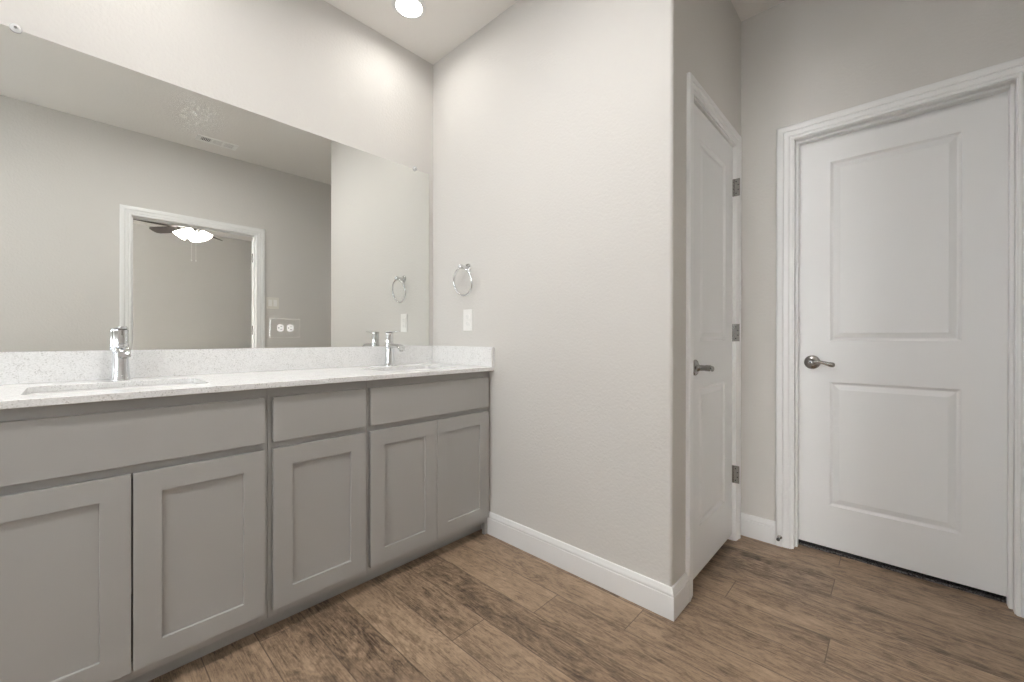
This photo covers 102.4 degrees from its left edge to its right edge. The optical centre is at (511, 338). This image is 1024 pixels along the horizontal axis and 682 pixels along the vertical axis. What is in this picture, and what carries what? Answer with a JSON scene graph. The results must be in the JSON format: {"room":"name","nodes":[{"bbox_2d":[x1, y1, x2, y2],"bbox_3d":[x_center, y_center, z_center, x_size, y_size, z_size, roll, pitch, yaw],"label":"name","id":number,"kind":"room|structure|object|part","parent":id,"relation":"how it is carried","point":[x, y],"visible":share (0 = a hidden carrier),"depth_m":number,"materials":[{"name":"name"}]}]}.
{"room":"bathroom","nodes":[
{"label":"bathroom","id":0,"kind":"room"},
{"bbox_2d":[0,0,432,351],"bbox_3d":[-1.007,-0.330,2.094,0.120,2.740,6.320,0,0,43],"label":"wall","id":1,"kind":"structure","parent":0,"point":[311,66],"depth_m":1.91,"materials":[{"name":"grey paint"}]},
{"bbox_2d":[0,23,428,351],"bbox_3d":[-1.109,-0.493,1.885,0.013,1.067,1.761,0,0,43],"label":"mirror","id":2,"kind":"object","parent":1,"relation":"attached to","point":[178,217],"visible":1,"depth_m":1.65,"materials":[{"name":"grey mirror"}]},
{"bbox_2d":[270,318,299,336],"bbox_3d":[-1.063,-0.051,1.932,0.007,0.087,0.129,0,0,43],"label":"outlet","id":3,"kind":"object","parent":2,"relation":"attached to","point":[278,327],"visible":1,"depth_m":1.93,"materials":[{"name":"white"}]},
{"bbox_2d":[277,324,283,331],"bbox_3d":[-1.077,-0.051,1.915,0.003,0.034,0.028,0,0,43],"label":"receptacle","id":4,"kind":"object","parent":3,"relation":"attached to","point":[280,327],"depth_m":1.91,"materials":[{"name":"white plastic"}]},
{"bbox_2d":[287,324,292,331],"bbox_3d":[-1.048,-0.051,1.946,0.003,0.034,0.028,0,0,43],"label":"receptacle","id":5,"kind":"object","parent":3,"relation":"attached to","point":[289,326],"depth_m":1.95,"materials":[{"name":"white plastic"}]},
{"bbox_2d":[0,346,431,384],"bbox_3d":[-1.096,0.094,1.897,0.019,0.105,1.789,0,0,43],"label":"backsplash","id":6,"kind":"structure","parent":1,"relation":"attached to","point":[27,367],"depth_m":1.66,"materials":[{"name":"white stone"}]},
{"bbox_2d":[324,0,785,64],"bbox_3d":[1.206,-1.743,-0.170,6.440,0.100,6.600,0,0,43],"label":"ceiling","id":7,"kind":"structure","parent":0,"point":[445,24],"depth_m":2.19,"materials":[{"name":"white paint"}]},
{"bbox_2d":[392,0,425,18],"bbox_3d":[-0.524,-1.692,2.100,0.172,0.014,0.172,0,0,43],"label":"recessed light","id":8,"kind":"object","parent":7,"relation":"in","point":[409,9],"visible":1,"depth_m":2.10,"materials":[{"name":"white paint"}]},
{"bbox_2d":[148,529,1023,681],"bbox_3d":[-0.081,1.093,1.226,2.665,0.100,6.320,0,0,43],"label":"floor","id":9,"kind":"structure","parent":0,"point":[476,607],"depth_m":1.48,"materials":[{"name":"brown wood"}]},
{"bbox_2d":[0,388,266,681],"bbox_3d":[-1.270,0.604,1.341,0.524,0.874,0.708,0,0,43],"label":"vanity cabinet","id":10,"kind":"object","parent":9,"relation":"on","point":[133,532],"visible":0.91,"depth_m":1.16,"materials":[{"name":"grey paint"}]},
{"bbox_3d":[-1.198,0.664,1.050,0.019,0.562,0.334,0,0,43],"label":"door","id":11,"kind":"part","parent":10,"relation":"part of","materials":[{"name":"grey paint"}]},
{"bbox_3d":[-1.081,0.281,1.172,0.019,0.156,0.672,0,0,43],"label":"false drawer","id":12,"kind":"part","parent":10,"relation":"part of","materials":[{"name":"grey paint"}]},
{"bbox_3d":[-0.967,0.664,1.296,0.019,0.562,0.334,0,0,43],"label":"door","id":13,"kind":"part","parent":10,"relation":"part of","materials":[{"name":"grey paint"}]},
{"bbox_2d":[0,346,494,408],"bbox_3d":[-0.903,0.105,1.717,0.548,0.125,1.789,0,0,43],"label":"countertop","id":14,"kind":"structure","parent":10,"relation":"on","point":[235,369],"depth_m":1.60,"materials":[{"name":"white stone"}]},
{"bbox_2d":[27,383,195,394],"bbox_3d":[-1.249,0.246,1.323,0.330,0.156,0.450,0,0,43],"label":"sink","id":15,"kind":"object","parent":14,"relation":"in","point":[115,388],"visible":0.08,"depth_m":1.40,"materials":[{"name":"white ceramic"}]},
{"bbox_2d":[110,326,131,380],"bbox_3d":[-1.360,0.052,1.436,0.159,0.191,0.057,0,0,43],"label":"faucet","id":16,"kind":"object","parent":14,"relation":"on","point":[121,352],"visible":1,"depth_m":1.45,"materials":[{"name":"silver metal"}]},
{"bbox_3d":[-1.369,-0.039,1.445,0.118,0.010,0.039,0,0,43],"label":"lever","id":17,"kind":"part","parent":16,"relation":"part of","materials":[{"name":"silver metal"}]},
{"bbox_3d":[-1.397,-0.008,1.471,0.042,0.052,0.042,0,0,43],"label":"handle","id":18,"kind":"part","parent":16,"relation":"part of","materials":[{"name":"silver metal"}]},
{"bbox_3d":[-1.346,0.044,1.423,0.120,0.038,0.036,0,0,43],"label":"spout","id":19,"kind":"part","parent":16,"relation":"part of","materials":[{"name":"silver metal"}]},
{"bbox_2d":[384,331,404,365],"bbox_3d":[-0.632,0.052,2.213,0.159,0.191,0.057,0,0,43],"label":"faucet","id":20,"kind":"object","parent":14,"relation":"on","point":[389,345],"visible":0.98,"depth_m":2.23,"materials":[{"name":"silver metal"}]},
{"bbox_3d":[-0.669,-0.008,2.248,0.042,0.052,0.042,0,0,43],"label":"handle","id":21,"kind":"part","parent":20,"relation":"part of","materials":[{"name":"silver metal"}]},
{"bbox_3d":[-0.618,0.044,2.200,0.120,0.038,0.036,0,0,43],"label":"spout","id":22,"kind":"part","parent":20,"relation":"part of","materials":[{"name":"silver metal"}]},
{"bbox_2d":[385,368,430,371],"bbox_3d":[-0.521,0.246,2.100,0.330,0.156,0.450,0,0,43],"label":"sink","id":23,"kind":"object","parent":14,"relation":"in","point":[421,368],"visible":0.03,"depth_m":2.26,"materials":[{"name":"white ceramic"}]},
{"bbox_2d":[262,381,365,628],"bbox_3d":[-0.903,0.604,1.733,0.524,0.874,0.364,0,0,43],"label":"vanity cabinet","id":24,"kind":"object","parent":9,"relation":"on","point":[316,434],"visible":0.83,"depth_m":1.54,"materials":[{"name":"grey paint"}]},
{"bbox_3d":[-0.718,0.281,1.561,0.019,0.156,0.342,0,0,43],"label":"drawer","id":25,"kind":"part","parent":24,"relation":"part of","materials":[{"name":"grey paint"}]},
{"bbox_3d":[-0.718,0.664,1.561,0.019,0.562,0.342,0,0,43],"label":"door","id":26,"kind":"part","parent":24,"relation":"part of","materials":[{"name":"grey paint"}]},
{"bbox_2d":[359,371,488,584],"bbox_3d":[-0.540,0.604,2.122,0.524,0.874,0.699,0,0,43],"label":"vanity cabinet","id":27,"kind":"object","parent":9,"relation":"on","point":[427,437],"visible":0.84,"depth_m":1.89,"materials":[{"name":"grey paint"}]},
{"bbox_3d":[-0.474,0.664,1.823,0.019,0.562,0.332,0,0,43],"label":"door","id":28,"kind":"part","parent":27,"relation":"part of","materials":[{"name":"grey paint"}]},
{"bbox_3d":[-0.358,0.281,1.945,0.019,0.156,0.669,0,0,43],"label":"false drawer","id":29,"kind":"part","parent":27,"relation":"part of","materials":[{"name":"grey paint"}]},
{"bbox_3d":[-0.244,0.664,2.068,0.019,0.562,0.334,0,0,43],"label":"door","id":30,"kind":"part","parent":27,"relation":"part of","materials":[{"name":"grey paint"}]},
{"bbox_2d":[799,539,1006,602],"bbox_3d":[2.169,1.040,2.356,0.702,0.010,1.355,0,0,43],"label":"threshold","id":31,"kind":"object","parent":9,"relation":"on","point":[933,579],"depth_m":1.82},
{"bbox_2d":[433,0,740,586],"bbox_3d":[0.367,-0.328,2.382,1.493,2.740,0.916,0,0,43],"label":"wall","id":32,"kind":"structure","parent":0,"point":[559,126],"depth_m":1.83,"materials":[{"name":"grey paint"}]},
{"bbox_2d":[453,263,472,295],"bbox_3d":[-0.271,-0.332,2.303,0.163,0.188,0.070,0,0,43],"label":"towel ring","id":33,"kind":"object","parent":32,"relation":"attached to","point":[467,267],"visible":1,"depth_m":2.30,"materials":[{"name":"silver metal"}]},
{"bbox_2d":[463,309,471,330],"bbox_3d":[-0.251,-0.106,2.327,0.073,0.120,0.008,0,0,43],"label":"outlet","id":34,"kind":"object","parent":32,"relation":"attached to","point":[467,314],"visible":1,"depth_m":2.32,"materials":[{"name":"white plastic"}]},
{"bbox_2d":[487,511,688,621],"bbox_3d":[0.285,0.984,1.916,0.998,0.116,0.152,0,0,43],"label":"baseboard","id":35,"kind":"structure","parent":32,"relation":"attached to","point":[664,600],"depth_m":1.74,"materials":[{"name":"white paint"}]},
{"bbox_2d":[685,72,741,601],"bbox_3d":[0.920,-0.007,1.926,0.169,2.100,0.731,0,0,43],"label":"door","id":36,"kind":"structure","parent":32,"relation":"in","point":[713,145],"depth_m":1.90,"materials":[{"name":"white paint"}]},
{"bbox_3d":[0.795,0.121,1.717,0.063,0.068,0.068,0,0,43],"label":"handle","id":37,"kind":"part","parent":36,"relation":"part of","materials":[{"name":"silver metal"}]},
{"bbox_2d":[741,0,1023,520],"bbox_3d":[1.082,-0.327,2.418,2.488,2.740,0.115,0,0,43],"label":"wall","id":38,"kind":"structure","parent":0,"point":[802,60],"depth_m":2.03,"materials":[{"name":"grey paint"}]},
{"bbox_2d":[741,512,775,544],"bbox_3d":[1.278,0.986,2.146,0.165,0.116,0.014,0,0,43],"label":"baseboard","id":39,"kind":"structure","parent":38,"relation":"attached to","point":[755,527],"depth_m":2.14,"materials":[{"name":"white paint"}]},
{"bbox_2d":[776,56,1023,617],"bbox_3d":[1.681,-0.007,1.846,0.829,2.103,0.132,0,0,43],"label":"door","id":40,"kind":"structure","parent":38,"relation":"in","point":[900,216],"depth_m":1.82,"materials":[{"name":"white paint"}]},
{"bbox_3d":[1.474,0.116,2.029,0.068,0.068,0.063,0,0,43],"label":"handle","id":41,"kind":"part","parent":40,"relation":"part of","materials":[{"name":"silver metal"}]},
{"bbox_3d":[1.498,0.120,1.985,0.092,0.031,0.019,0,0,36],"label":"lever","id":42,"kind":"part","parent":40,"relation":"part of","materials":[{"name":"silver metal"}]}
]}

